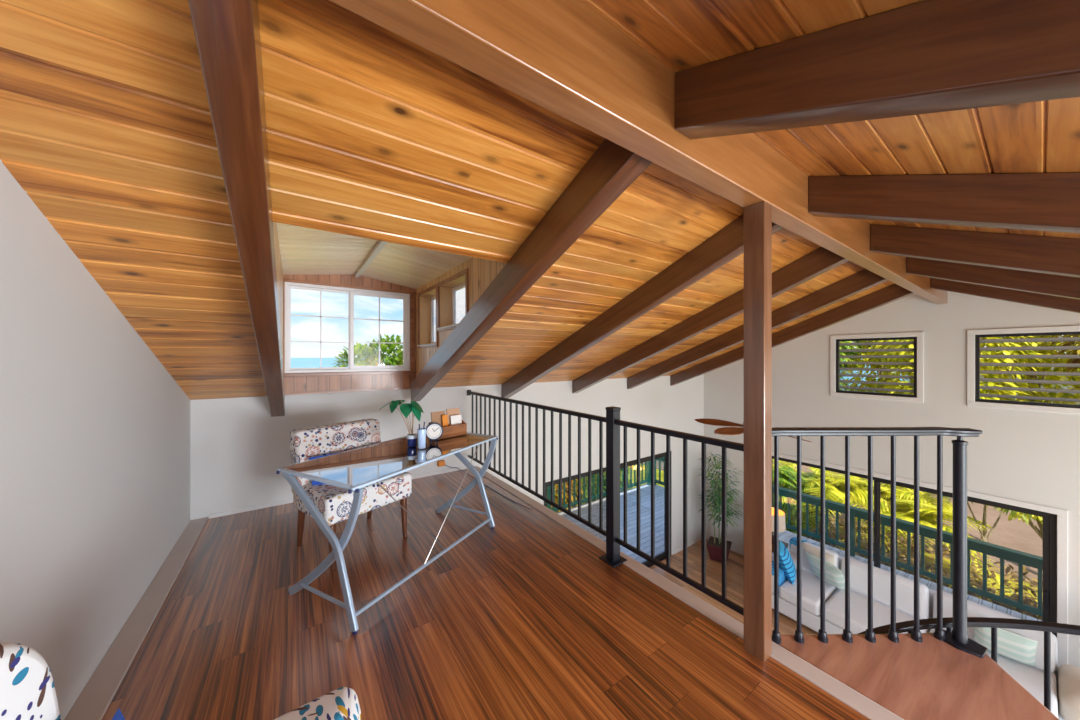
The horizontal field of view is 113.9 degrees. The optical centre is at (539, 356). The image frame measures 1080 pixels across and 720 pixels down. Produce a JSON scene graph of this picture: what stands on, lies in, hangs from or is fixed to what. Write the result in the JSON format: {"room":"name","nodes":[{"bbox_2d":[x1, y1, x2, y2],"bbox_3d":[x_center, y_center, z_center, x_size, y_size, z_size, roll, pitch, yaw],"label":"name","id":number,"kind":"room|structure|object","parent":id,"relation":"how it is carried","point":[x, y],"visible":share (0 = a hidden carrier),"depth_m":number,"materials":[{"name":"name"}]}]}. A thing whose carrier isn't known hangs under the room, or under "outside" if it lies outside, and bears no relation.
{"room":"loft home office","nodes":[
{"label":"loft home office","id":0,"kind":"room"},
{"bbox_2d":[0,160,189,719],"bbox_3d":[-1.110,1.443,0.181,0.150,4.953,6.830,0,0,-35],"label":"wall","id":1,"kind":"structure","parent":0,"point":[95,429],"depth_m":1.40,"materials":[{"name":"paint"}]},
{"bbox_2d":[64,517,207,719],"bbox_3d":[-1.001,1.411,0.257,0.115,0.018,6.829,0,0,-35],"label":"baseboard","id":2,"kind":"structure","parent":1,"relation":"attached to","point":[93,702],"depth_m":1.76,"materials":[{"name":"beige paint"}]},
{"bbox_2d":[228,222,282,361],"bbox_3d":[-1.915,-0.273,2.456,0.150,1.085,2.480,0,0,-35],"label":"wall","id":3,"kind":"structure","parent":0,"point":[279,271],"depth_m":2.52,"materials":[{"name":"brown wood"}]},
{"bbox_2d":[276,222,471,288],"bbox_3d":[-1.297,-0.852,2.797,1.261,0.115,2.370,0,0,-35],"label":"ceiling","id":4,"kind":"structure","parent":0,"point":[303,250],"depth_m":2.97,"materials":[{"name":"beige wood"}]},
{"bbox_2d":[354,240,386,277],"bbox_3d":[-1.294,-0.862,2.798,0.044,0.033,2.328,0,0,-35],"label":"strip","id":5,"kind":"object","parent":4,"relation":"attached to","point":[379,246],"visible":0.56,"depth_m":3.01,"materials":[{"name":"white paint"}]},
{"bbox_2d":[190,275,703,554],"bbox_3d":[0.227,1.515,5.377,8.300,4.810,0.150,0,0,-35],"label":"wall","id":6,"kind":"structure","parent":0,"point":[237,449],"depth_m":4.15,"materials":[{"name":"paint"}]},
{"bbox_2d":[208,466,467,518],"bbox_3d":[-1.899,1.403,3.790,2.465,0.035,0.012,0,0,-35],"label":"baseboard","id":7,"kind":"structure","parent":6,"relation":"attached to","point":[241,510],"depth_m":3.33,"materials":[{"name":"white paint"}]},
{"bbox_2d":[285,387,410,394],"bbox_3d":[-1.962,0.359,3.746,1.253,0.022,0.012,0,0,-35],"label":"baseboard","id":8,"kind":"structure","parent":6,"relation":"attached to","point":[400,388],"depth_m":3.69,"materials":[{"name":"brown wood"}]},
{"bbox_2d":[283,278,415,376],"bbox_3d":[-1.987,-0.282,3.783,1.253,0.951,0.122,0,0,-35],"label":"window","id":9,"kind":"structure","parent":6,"relation":"in","point":[407,367],"depth_m":3.77,"materials":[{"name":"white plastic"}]},
{"bbox_2d":[437,460,444,466],"bbox_3d":[-1.197,1.288,4.255,0.080,0.065,0.054,0,0,-35],"label":"plug adapter","id":10,"kind":"object","parent":6,"relation":"attached to","point":[440,463],"visible":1,"depth_m":4.24,"materials":[{"name":"orange plastic"}]},
{"bbox_2d":[544,451,670,567],"bbox_3d":[1.291,2.885,6.099,3.090,2.070,0.128,0,0,-35],"label":"door","id":11,"kind":"structure","parent":6,"relation":"in","point":[661,556],"depth_m":6.72,"materials":[{"name":"black metal"}]},
{"bbox_2d":[674,537,700,553],"bbox_3d":[3.112,3.885,7.298,1.070,0.070,0.012,0,0,-35],"label":"baseboard","id":12,"kind":"structure","parent":6,"relation":"attached to","point":[699,538],"depth_m":7.28,"materials":[{"name":"white paint"}]},
{"bbox_2d":[475,466,903,719],"bbox_3d":[1.105,1.551,1.731,0.095,0.278,6.829,0,0,-35],"label":"trim","id":13,"kind":"structure","parent":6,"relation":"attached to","point":[871,710],"depth_m":1.88,"materials":[{"name":"beige paint"}]},
{"bbox_2d":[416,257,505,376],"bbox_3d":[-0.722,-0.223,3.199,0.150,1.185,2.330,0,0,-35],"label":"wall","id":14,"kind":"structure","parent":0,"point":[482,272],"depth_m":2.85,"materials":[{"name":"brown wood"}]},
{"bbox_2d":[417,284,437,347],"bbox_3d":[-1.143,-0.412,3.783,0.170,0.625,0.660,0,0,-35],"label":"window","id":15,"kind":"structure","parent":14,"relation":"in","point":[426,298],"depth_m":3.99,"materials":[{"name":"brown wood"}]},
{"bbox_2d":[437,268,468,331],"bbox_3d":[-0.739,-0.487,3.206,0.170,0.475,0.730,0,0,-35],"label":"window","id":16,"kind":"structure","parent":14,"relation":"in","point":[446,293],"depth_m":3.44,"materials":[{"name":"brown wood"}]},
{"bbox_2d":[102,469,869,719],"bbox_3d":[0.009,1.550,0.964,2.580,0.260,6.830,0,0,-35],"label":"floor","id":17,"kind":"structure","parent":0,"point":[523,618],"depth_m":1.82,"materials":[{"name":"brown wood"}]},
{"bbox_2d":[0,643,360,719],"bbox_3d":[-0.587,0.943,0.437,0.649,0.954,0.770,0,0,-27],"label":"armchair","id":18,"kind":"object","parent":17,"relation":"on","point":[27,688],"visible":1,"depth_m":0.63,"materials":[{"name":"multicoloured fabric"}]},
{"bbox_2d":[112,708,124,719],"bbox_3d":[-0.651,0.878,0.476,0.247,0.444,0.500,0,0,-27],"label":"throw pillow","id":19,"kind":"object","parent":18,"relation":"on","point":[118,715],"visible":1,"depth_m":0.67,"materials":[{"name":"blue fabric"}]},
{"bbox_2d":[289,418,411,570],"bbox_3d":[-1.452,0.984,2.724,0.612,0.878,0.650,0,0,35],"label":"upholstered chair","id":20,"kind":"object","parent":17,"relation":"on","point":[334,503],"visible":0.63,"depth_m":2.62,"materials":[{"name":"fabric"}]},
{"bbox_2d":[309,452,339,484],"bbox_3d":[-1.480,0.875,2.768,0.141,0.310,0.600,0,0,35],"label":"lumbar cushion","id":21,"kind":"object","parent":20,"relation":"on","point":[316,457],"visible":0.03,"depth_m":2.55,"materials":[{"name":"blue fabric"}]},
{"bbox_2d":[276,432,497,634],"bbox_3d":[-0.962,1.045,2.524,0.711,0.764,1.330,0,0,27],"label":"glass desk","id":22,"kind":"object","parent":17,"relation":"on","point":[358,468],"visible":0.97,"depth_m":2.14,"materials":[{"name":"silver metal"}]},
{"bbox_2d":[379,400,423,446],"bbox_3d":[-1.034,0.492,2.621,0.280,0.347,0.215,0,0,-35],"label":"potted plant","id":23,"kind":"object","parent":22,"relation":"on","point":[406,408],"visible":1,"depth_m":2.61,"materials":[{"name":"green plant"}]},
{"bbox_2d":[417,428,425,448],"bbox_3d":[-0.864,0.596,2.569,0.060,0.140,0.060,0,0,-35],"label":"pencil cup","id":24,"kind":"object","parent":22,"relation":"on","point":[421,433],"visible":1,"depth_m":2.54,"materials":[{"name":"white ceramic"}]},
{"bbox_2d":[426,422,442,442],"bbox_3d":[-0.827,0.589,2.741,0.132,0.155,0.052,0,0,-20],"label":"alarm clock","id":25,"kind":"object","parent":22,"relation":"on","point":[434,430],"visible":0.98,"depth_m":2.73,"materials":[{"name":"white plastic"}]},
{"bbox_2d":[429,420,466,439],"bbox_3d":[-0.772,0.601,2.951,0.110,0.130,0.300,0,0,43],"label":"organizer","id":26,"kind":"object","parent":22,"relation":"on","point":[449,431],"visible":0.58,"depth_m":2.93,"materials":[{"name":"brown wood"}]},
{"bbox_2d":[431,411,444,426],"bbox_3d":[-0.841,0.555,2.915,0.040,0.205,0.125,0,0,43],"label":"notebook","id":27,"kind":"object","parent":26,"relation":"in","point":[435,416],"visible":0.46,"depth_m":2.91,"materials":[{"name":"beige paper"}]},
{"bbox_2d":[442,415,447,426],"bbox_3d":[-0.787,0.570,2.924,0.030,0.174,0.050,0,0,43],"label":"booklet","id":28,"kind":"object","parent":26,"relation":"in","point":[444,417],"visible":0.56,"depth_m":2.92,"materials":[{"name":"orange paper"}]},
{"bbox_2d":[446,408,459,424],"bbox_3d":[-0.742,0.550,3.023,0.042,0.214,0.125,0,0,43],"label":"notebook","id":29,"kind":"object","parent":26,"relation":"in","point":[454,411],"visible":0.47,"depth_m":3.01,"materials":[{"name":"beige paper"}]},
{"bbox_2d":[451,415,461,424],"bbox_3d":[-0.712,0.577,3.002,0.025,0.159,0.105,0,0,43],"label":"greeting card","id":30,"kind":"object","parent":26,"relation":"in","point":[455,419],"visible":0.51,"depth_m":3.00,"materials":[{"name":"white paper"}]},
{"bbox_2d":[446,465,531,509],"bbox_3d":[-0.626,1.359,3.764,0.315,0.123,1.486,0,0,-35],"label":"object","id":31,"kind":"object","parent":17,"relation":"on","point":[446,465],"visible":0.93,"depth_m":3.71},
{"bbox_2d":[467,390,743,615],"bbox_3d":[0.054,0.886,3.111,0.140,1.068,3.365,0,0,-35],"label":"loft railing","id":32,"kind":"object","parent":17,"relation":"on","point":[612,557],"visible":0.88,"depth_m":2.42,"materials":[{"name":"black metal"}]},
{"bbox_2d":[744,201,771,661],"bbox_3d":[1.046,0.347,1.691,0.080,2.145,0.094,0,0,-35],"label":"support post","id":33,"kind":"object","parent":17,"relation":"on","point":[757,217],"visible":1,"depth_m":1.66,"materials":[{"name":"brown wood"}]},
{"bbox_2d":[0,0,1079,399],"bbox_3d":[2.530,-0.223,2.786,8.800,1.636,7.872,0,0,-35],"label":"ceiling","id":34,"kind":"structure","parent":0,"point":[106,125],"depth_m":1.31,"materials":[{"name":"brown wood"}]},
{"bbox_2d":[188,0,284,416],"bbox_3d":[-1.547,-0.211,1.990,0.105,1.561,3.501,0,0,-35],"label":"rafter","id":35,"kind":"object","parent":34,"relation":"attached to","point":[227,32],"visible":1,"depth_m":1.01,"materials":[{"name":"brown wood"}]},
{"bbox_2d":[411,139,651,400],"bbox_3d":[-0.480,-0.248,2.627,0.108,1.488,3.321,0,0,-35],"label":"rafter","id":36,"kind":"object","parent":34,"relation":"attached to","point":[612,168],"visible":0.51,"depth_m":1.84,"materials":[{"name":"brown wood"}]},
{"bbox_2d":[329,0,947,303],"bbox_3d":[2.229,-0.870,2.518,8.000,0.290,0.100,0,0,-35],"label":"ridge beam","id":37,"kind":"structure","parent":34,"relation":"attached to","point":[563,57],"depth_m":1.05,"materials":[{"name":"brown wood"}]},
{"bbox_2d":[501,214,782,397],"bbox_3d":[0.483,-0.211,3.412,0.105,1.561,3.501,0,0,-35],"label":"rafter","id":38,"kind":"object","parent":34,"relation":"attached to","point":[727,244],"visible":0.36,"depth_m":2.82,"materials":[{"name":"brown wood"}]},
{"bbox_2d":[572,247,848,392],"bbox_3d":[1.507,-0.211,4.128,0.105,1.561,3.501,0,0,-35],"label":"rafter","id":39,"kind":"object","parent":34,"relation":"attached to","point":[821,260],"visible":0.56,"depth_m":3.67,"materials":[{"name":"brown wood"}]},
{"bbox_2d":[695,418,811,442],"bbox_3d":[2.411,0.171,3.998,1.301,1.478,1.301,0,0,-35],"label":"ceiling fan","id":40,"kind":"object","parent":34,"relation":"hanging from","point":[739,429],"visible":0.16,"depth_m":4.03,"materials":[{"name":"brown wood"}]},
{"bbox_2d":[627,269,887,388],"bbox_3d":[2.540,-0.211,4.851,0.105,1.561,3.501,0,0,-35],"label":"rafter","id":41,"kind":"object","parent":34,"relation":"attached to","point":[864,279],"visible":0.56,"depth_m":4.23,"materials":[{"name":"brown wood"}]},
{"bbox_2d":[670,283,913,385],"bbox_3d":[3.572,-0.211,5.574,0.105,1.561,3.501,0,0,-35],"label":"rafter","id":42,"kind":"object","parent":34,"relation":"attached to","point":[894,292],"visible":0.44,"depth_m":5.01,"materials":[{"name":"brown wood"}]},
{"bbox_2d":[675,0,1079,138],"bbox_3d":[1.456,-0.225,-0.096,0.105,1.534,3.433,0,0,-35],"label":"rafter","id":43,"kind":"object","parent":34,"relation":"attached to","point":[925,56],"visible":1,"depth_m":0.78,"materials":[{"name":"brown wood"}]},
{"bbox_2d":[808,172,1079,232],"bbox_3d":[2.455,-0.225,0.604,0.105,1.534,3.433,0,0,-35],"label":"rafter","id":44,"kind":"object","parent":34,"relation":"attached to","point":[1050,201],"visible":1,"depth_m":1.49,"materials":[{"name":"brown wood"}]},
{"bbox_2d":[870,224,1079,277],"bbox_3d":[3.446,-0.225,1.298,0.105,1.534,3.433,0,0,-35],"label":"rafter","id":45,"kind":"object","parent":34,"relation":"attached to","point":[1031,253],"visible":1,"depth_m":2.19,"materials":[{"name":"brown wood"}]},
{"bbox_2d":[906,257,1079,299],"bbox_3d":[4.434,-0.225,1.989,0.105,1.534,3.433,0,0,-35],"label":"rafter","id":46,"kind":"object","parent":34,"relation":"attached to","point":[1033,282],"visible":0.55,"depth_m":2.88,"materials":[{"name":"brown wood"}]},
{"bbox_2d":[930,278,1079,312],"bbox_3d":[5.454,-0.225,2.703,0.105,1.534,3.433,0,0,-35],"label":"rafter","id":47,"kind":"object","parent":34,"relation":"attached to","point":[1035,299],"visible":0.55,"depth_m":3.58,"materials":[{"name":"brown wood"}]},
{"bbox_2d":[557,484,663,562],"bbox_3d":[0.102,4.015,7.090,10.300,0.030,2.800,0,0,-35],"label":"deck","id":48,"kind":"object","parent":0,"point":[645,490],"visible":0.02,"depth_m":8.70,"materials":[{"name":"grey wood"}]},
{"bbox_2d":[547,461,650,511],"bbox_3d":[0.135,3.515,8.700,8.200,0.970,0.150,0,0,-35],"label":"deck railing","id":49,"kind":"object","parent":48,"relation":"on","point":[647,480],"visible":0.13,"depth_m":9.63,"materials":[{"name":"green paint"}]},
{"bbox_2d":[649,539,817,634],"bbox_3d":[2.229,3.995,2.518,8.000,0.150,6.830,0,0,-35],"label":"floor","id":50,"kind":"structure","parent":0,"point":[735,563],"depth_m":6.22,"materials":[{"name":"brown wood"}]},
{"bbox_2d":[706,537,731,562],"bbox_3d":[3.490,3.770,6.837,0.396,0.300,0.396,0,0,35],"label":"pot","id":51,"kind":"object","parent":50,"relation":"on","point":[714,548],"depth_m":6.75,"materials":[{"name":"red ceramic"}]},
{"bbox_2d":[697,452,743,562],"bbox_3d":[3.475,2.891,6.820,0.917,2.057,0.801,0,0,-35],"label":"potted plant","id":52,"kind":"object","parent":50,"relation":"on","point":[714,545],"visible":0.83,"depth_m":6.75,"materials":[{"name":"plant"}]},
{"bbox_2d":[772,540,788,560],"bbox_3d":[4.052,3.610,6.279,0.500,0.620,0.500,0,0,-35],"label":"end table","id":53,"kind":"object","parent":50,"relation":"on","point":[784,543],"visible":0.09,"depth_m":6.17,"materials":[{"name":"brown wood"}]},
{"bbox_2d":[772,507,785,544],"bbox_3d":[4.126,3.020,6.250,0.400,0.560,0.400,0,0,-35],"label":"table lamp","id":54,"kind":"object","parent":53,"relation":"on","point":[782,526],"visible":0.28,"depth_m":6.08,"materials":[{"name":"beige fabric"}]},
{"bbox_3d":[4.262,3.914,2.892,3.500,0.012,3.650,0,0,-35],"label":"rug","id":55,"kind":"object","parent":50,"relation":"on","visible":0},
{"bbox_2d":[772,542,1079,719],"bbox_3d":[4.761,3.476,4.603,1.120,0.888,2.920,0,0,-35],"label":"sofa","id":56,"kind":"object","parent":55,"relation":"on","point":[1065,679],"visible":0.41,"depth_m":4.70,"materials":[{"name":"white fabric"}]},
{"bbox_2d":[772,561,786,585],"bbox_3d":[3.724,3.508,5.543,0.500,0.447,0.250,0,0,-35],"label":"throw pillow","id":57,"kind":"object","parent":56,"relation":"on","point":[782,578],"visible":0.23,"depth_m":5.41,"materials":[{"name":"blue fabric"}]},
{"bbox_2d":[779,541,795,583],"bbox_3d":[3.896,3.240,5.559,0.330,0.490,0.480,0,0,35],"label":"throw pillow","id":58,"kind":"object","parent":56,"relation":"on","point":[786,562],"visible":0.83,"depth_m":5.41,"materials":[{"name":"blue fabric"}]},
{"bbox_2d":[789,537,819,546],"bbox_3d":[4.455,3.233,5.877,0.200,0.299,0.422,0,0,-35],"label":"throw blanket","id":59,"kind":"object","parent":56,"relation":"on","point":[793,540],"visible":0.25,"depth_m":5.96,"materials":[{"name":"blue fabric"}]},
{"bbox_2d":[779,570,837,615],"bbox_3d":[4.092,3.545,5.349,0.880,0.190,0.510,0,0,-35],"label":"seat cushion","id":60,"kind":"object","parent":56,"relation":"on","point":[810,582],"depth_m":5.20,"materials":[{"name":"white fabric"}]},
{"bbox_2d":[801,542,834,565],"bbox_3d":[4.412,3.220,5.555,0.298,0.471,0.460,0,0,-25],"label":"throw pillow","id":61,"kind":"object","parent":56,"relation":"on","point":[809,549],"visible":0.35,"depth_m":5.52,"materials":[{"name":"beige fabric"}]},
{"bbox_2d":[802,542,839,575],"bbox_3d":[4.435,3.253,5.589,0.200,0.440,0.490,12,-7,-34],"label":"cushion","id":62,"kind":"object","parent":56,"relation":"on","point":[806,568],"depth_m":5.60,"materials":[{"name":"white fabric"}]},
{"bbox_2d":[805,552,844,590],"bbox_3d":[4.324,3.240,5.297,0.328,0.434,0.520,0,0,-17],"label":"throw pillow","id":63,"kind":"object","parent":56,"relation":"on","point":[834,576],"visible":0.81,"depth_m":5.18,"materials":[{"name":"fabric"}]},
{"bbox_2d":[825,589,929,633],"bbox_3d":[4.514,3.545,4.747,0.880,0.190,0.920,0,0,-35],"label":"seat cushion","id":64,"kind":"object","parent":56,"relation":"on","point":[835,599],"depth_m":4.76,"materials":[{"name":"white fabric"}]},
{"bbox_2d":[841,557,929,618],"bbox_3d":[4.856,3.253,4.987,0.200,0.440,0.900,12,-7,-34],"label":"cushion","id":65,"kind":"object","parent":56,"relation":"on","point":[858,569],"depth_m":4.88,"materials":[{"name":"white fabric"}]},
{"bbox_2d":[929,629,1057,717],"bbox_3d":[5.050,3.545,3.981,0.880,0.190,0.910,0,0,-35],"label":"seat cushion","id":66,"kind":"object","parent":56,"relation":"on","point":[1031,678],"depth_m":3.78,"materials":[{"name":"white fabric"}]},
{"bbox_2d":[933,591,1054,672],"bbox_3d":[5.393,3.253,4.221,0.200,0.440,0.890,12,-7,-34],"label":"cushion","id":67,"kind":"object","parent":56,"relation":"on","point":[974,609],"depth_m":4.14,"materials":[{"name":"white fabric"}]},
{"bbox_2d":[973,627,1037,667],"bbox_3d":[5.280,3.250,4.001,0.289,0.427,0.440,0,0,-41],"label":"throw pillow","id":68,"kind":"object","parent":56,"relation":"on","point":[1012,645],"visible":0.81,"depth_m":3.92,"materials":[{"name":"fabric"}]},
{"bbox_3d":[2.201,2.700,1.155,1.121,2.440,1.938,0,0,-35],"label":"spiral staircase","id":69,"kind":"structure","parent":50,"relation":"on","visible":0},
{"bbox_2d":[774,633,1058,719],"bbox_3d":[1.818,1.450,1.526,0.797,0.051,1.249,0,0,-35],"label":"stair landing","id":70,"kind":"structure","parent":69,"relation":"on","point":[929,679],"depth_m":1.56,"materials":[{"name":"brown wood"}]},
{"bbox_2d":[772,427,987,657],"bbox_3d":[1.619,0.891,1.742,0.935,1.065,0.696,0,0,-35],"label":"stair railing","id":71,"kind":"object","parent":70,"relation":"on","point":[958,638],"visible":0.93,"depth_m":1.76,"materials":[{"name":"black metal"}]},
{"bbox_2d":[858,617,1079,711],"bbox_3d":[2.241,1.674,1.249,0.986,1.467,1.901,0,0,-35],"label":"stair railing","id":72,"kind":"object","parent":69,"relation":"on","point":[931,623],"visible":0.4,"depth_m":1.74,"materials":[{"name":"black metal"}]},
{"bbox_2d":[640,460,1042,582],"bbox_3d":[8.560,5.060,18.200,8.100,0.120,48.000,0,0,-35],"label":"driveway","id":73,"kind":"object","parent":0,"point":[1013,534],"visible":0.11,"depth_m":9.96,"materials":[{"name":"concrete"}]},
{"bbox_2d":[986,505,1042,549],"bbox_3d":[11.386,4.017,8.043,1.100,2.216,2.147,0,0,-35],"label":"leafy tree","id":74,"kind":"object","parent":73,"relation":"on","point":[1025,518],"visible":0.06,"depth_m":8.01,"materials":[{"name":"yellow plant"}]},
{"bbox_2d":[704,292,1079,666],"bbox_3d":[5.567,1.443,4.855,0.150,4.953,6.830,0,0,-35],"label":"wall","id":75,"kind":"structure","parent":0,"point":[1033,457],"depth_m":4.88,"materials":[{"name":"paint"}]},
{"bbox_2d":[830,332,923,402],"bbox_3d":[5.137,0.145,5.403,0.114,1.000,1.050,0,0,-35],"label":"window","id":76,"kind":"structure","parent":75,"relation":"in","point":[918,337],"depth_m":5.34,"materials":[{"name":"white paint"}]},
{"bbox_2d":[772,452,1067,667],"bbox_3d":[5.166,2.940,5.386,0.138,2.360,3.240,0,0,-35],"label":"window frame","id":77,"kind":"structure","parent":75,"relation":"in","point":[1055,521],"depth_m":4.17,"materials":[{"name":"white paint"}]},
{"bbox_2d":[967,326,1079,413],"bbox_3d":[5.963,0.145,4.223,0.114,1.000,1.050,0,0,-35],"label":"window","id":78,"kind":"structure","parent":75,"relation":"in","point":[973,336],"depth_m":4.30,"materials":[{"name":"white paint"}]},
{"bbox_2d":[779,531,1041,620],"bbox_3d":[7.035,4.015,4.528,1.880,0.030,9.349,0,0,-35],"label":"deck","id":79,"kind":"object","parent":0,"point":[785,536],"visible":0.12,"depth_m":6.32,"materials":[{"name":"grey wood"}]},
{"bbox_2d":[655,457,1042,616],"bbox_3d":[6.406,3.515,6.926,0.150,0.970,10.000,0,0,-35],"label":"deck railing","id":80,"kind":"object","parent":79,"relation":"on","point":[1022,558],"visible":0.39,"depth_m":6.27,"materials":[{"name":"green paint"}]},
{"label":"outside","id":81,"kind":"structure","parent":0,"visible":0},
{"bbox_2d":[555,464,1042,617],"bbox_3d":[2.457,5.170,13.927,100.000,0.300,100.000,0,0,-35],"label":"lawn","id":82,"kind":"structure","parent":81,"point":[996,586],"depth_m":8.88,"materials":[{"name":"green plant"}]},
{"bbox_2d":[330,334,402,371],"bbox_3d":[-5.932,2.115,13.160,3.739,6.016,2.994,0,0,-35],"label":"leafy tree","id":83,"kind":"object","parent":82,"relation":"on","point":[369,352],"visible":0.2,"depth_m":12.41,"materials":[{"name":"green plant"}]},
{"bbox_2d":[551,479,582,511],"bbox_3d":[0.444,3.960,11.176,2.314,2.572,1.728,0,0,-35],"label":"shrub","id":84,"kind":"object","parent":82,"relation":"on","point":[566,483],"visible":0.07,"depth_m":10.79,"materials":[{"name":"green plant"}]},
{"bbox_2d":[562,472,605,504],"bbox_3d":[1.432,4.000,11.819,2.184,2.622,1.685,0,0,-35],"label":"shrub","id":85,"kind":"object","parent":82,"relation":"on","point":[586,477],"visible":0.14,"depth_m":11.38,"materials":[{"name":"green plant"}]},
{"bbox_2d":[591,465,632,492],"bbox_3d":[2.561,3.959,12.756,2.397,2.449,1.698,0,0,-35],"label":"shrub","id":86,"kind":"object","parent":82,"relation":"on","point":[604,473],"visible":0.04,"depth_m":12.28,"materials":[{"name":"green plant"}]},
{"bbox_2d":[773,459,815,499],"bbox_3d":[7.389,4.151,11.120,2.834,1.953,2.760,0,0,-35],"label":"shrub","id":87,"kind":"object","parent":82,"relation":"on","point":[791,465],"visible":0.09,"depth_m":10.94,"materials":[{"name":"yellow plant"}]},
{"bbox_2d":[782,501,813,536],"bbox_3d":[6.441,4.557,9.694,1.690,1.470,1.948,0,0,-35],"label":"shrub","id":88,"kind":"object","parent":82,"relation":"on","point":[794,511],"visible":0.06,"depth_m":9.29,"materials":[{"name":"green plant"}]},
{"bbox_2d":[773,465,853,538],"bbox_3d":[7.519,4.171,10.258,3.088,1.913,2.559,0,0,-35],"label":"shrub","id":89,"kind":"object","parent":82,"relation":"on","point":[786,480],"visible":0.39,"depth_m":9.82,"materials":[{"name":"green plant"}]},
{"bbox_2d":[791,505,873,555],"bbox_3d":[7.204,4.556,8.791,1.604,1.537,1.883,0,0,-35],"label":"shrub","id":90,"kind":"object","parent":82,"relation":"on","point":[833,535],"visible":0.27,"depth_m":8.77,"materials":[{"name":"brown plant"}]},
{"bbox_2d":[779,467,900,531],"bbox_3d":[8.104,4.108,9.725,2.858,2.038,3.208,0,0,-35],"label":"shrub","id":91,"kind":"object","parent":82,"relation":"on","point":[839,497],"visible":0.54,"depth_m":9.27,"materials":[{"name":"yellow plant"}]},
{"bbox_2d":[840,341,864,389],"bbox_3d":[14.291,0.581,19.355,4.676,9.088,5.831,0,0,-35],"label":"leafy tree","id":92,"kind":"object","parent":82,"relation":"on","point":[844,347],"visible":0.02,"depth_m":17.54,"materials":[{"name":"green plant"}]},
{"bbox_2d":[839,340,913,394],"bbox_3d":[19.648,0.560,20.046,4.539,9.128,5.689,0,0,-35],"label":"leafy tree","id":93,"kind":"object","parent":82,"relation":"on","point":[865,346],"visible":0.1,"depth_m":19.90,"materials":[{"name":"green plant"}]},
{"bbox_2d":[828,474,936,542],"bbox_3d":[9.030,4.085,9.505,3.067,2.083,2.853,0,0,-35],"label":"shrub","id":94,"kind":"object","parent":82,"relation":"on","point":[908,494],"visible":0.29,"depth_m":9.00,"materials":[{"name":"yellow plant"}]},
{"bbox_2d":[843,521,949,582],"bbox_3d":[7.963,4.570,7.945,1.628,1.490,1.884,0,0,-35],"label":"shrub","id":95,"kind":"object","parent":82,"relation":"on","point":[887,555],"visible":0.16,"depth_m":7.90,"materials":[{"name":"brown plant"}]},
{"bbox_2d":[842,492,1013,594],"bbox_3d":[9.209,4.216,8.508,2.850,1.824,2.980,0,0,-35],"label":"shrub","id":96,"kind":"object","parent":82,"relation":"on","point":[928,512],"visible":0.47,"depth_m":8.19,"materials":[{"name":"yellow plant"}]},
{"bbox_2d":[867,336,1059,400],"bbox_3d":[17.355,0.561,14.990,4.542,9.129,5.763,0,0,-35],"label":"leafy tree","id":97,"kind":"object","parent":82,"relation":"on","point":[1013,344],"visible":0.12,"depth_m":13.62,"materials":[{"name":"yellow plant"}]},
{"bbox_2d":[897,539,1036,615],"bbox_3d":[8.414,4.555,7.048,1.655,1.473,1.883,0,0,-35],"label":"shrub","id":98,"kind":"object","parent":82,"relation":"on","point":[1007,576],"visible":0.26,"depth_m":6.97,"materials":[{"name":"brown plant"}]},
{"bbox_2d":[943,496,1031,574],"bbox_3d":[10.115,3.861,8.020,1.301,2.522,2.127,0,0,-35],"label":"leafy tree","id":99,"kind":"object","parent":82,"relation":"on","point":[984,537],"visible":0.05,"depth_m":7.99,"materials":[{"name":"green plant"}]},
{"bbox_2d":[967,552,1042,620],"bbox_3d":[8.974,4.553,6.344,1.620,1.400,1.884,0,0,-35],"label":"shrub","id":100,"kind":"object","parent":82,"relation":"on","point":[1034,583],"visible":0.27,"depth_m":6.56,"materials":[{"name":"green plant"}]},
{"bbox_2d":[980,335,1079,404],"bbox_3d":[22.503,0.593,15.996,4.511,9.060,5.794,0,0,-35],"label":"leafy tree","id":101,"kind":"object","parent":82,"relation":"on","point":[1057,360],"visible":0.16,"depth_m":15.19,"materials":[{"name":"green plant"}]},
{"bbox_2d":[1040,335,1079,389],"bbox_3d":[20.208,0.561,10.841,4.667,9.127,5.764,0,0,-35],"label":"leafy tree","id":102,"kind":"object","parent":82,"relation":"on","point":[1066,343],"visible":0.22,"depth_m":12.67,"materials":[{"name":"green plant"}]},
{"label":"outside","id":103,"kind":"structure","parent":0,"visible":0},
{"bbox_2d":[291,358,908,391],"bbox_3d":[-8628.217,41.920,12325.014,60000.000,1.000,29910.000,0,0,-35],"label":"sea","id":104,"kind":"structure","parent":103,"point":[295,362],"depth_m":2239.64,"materials":[{"name":"liquid"}]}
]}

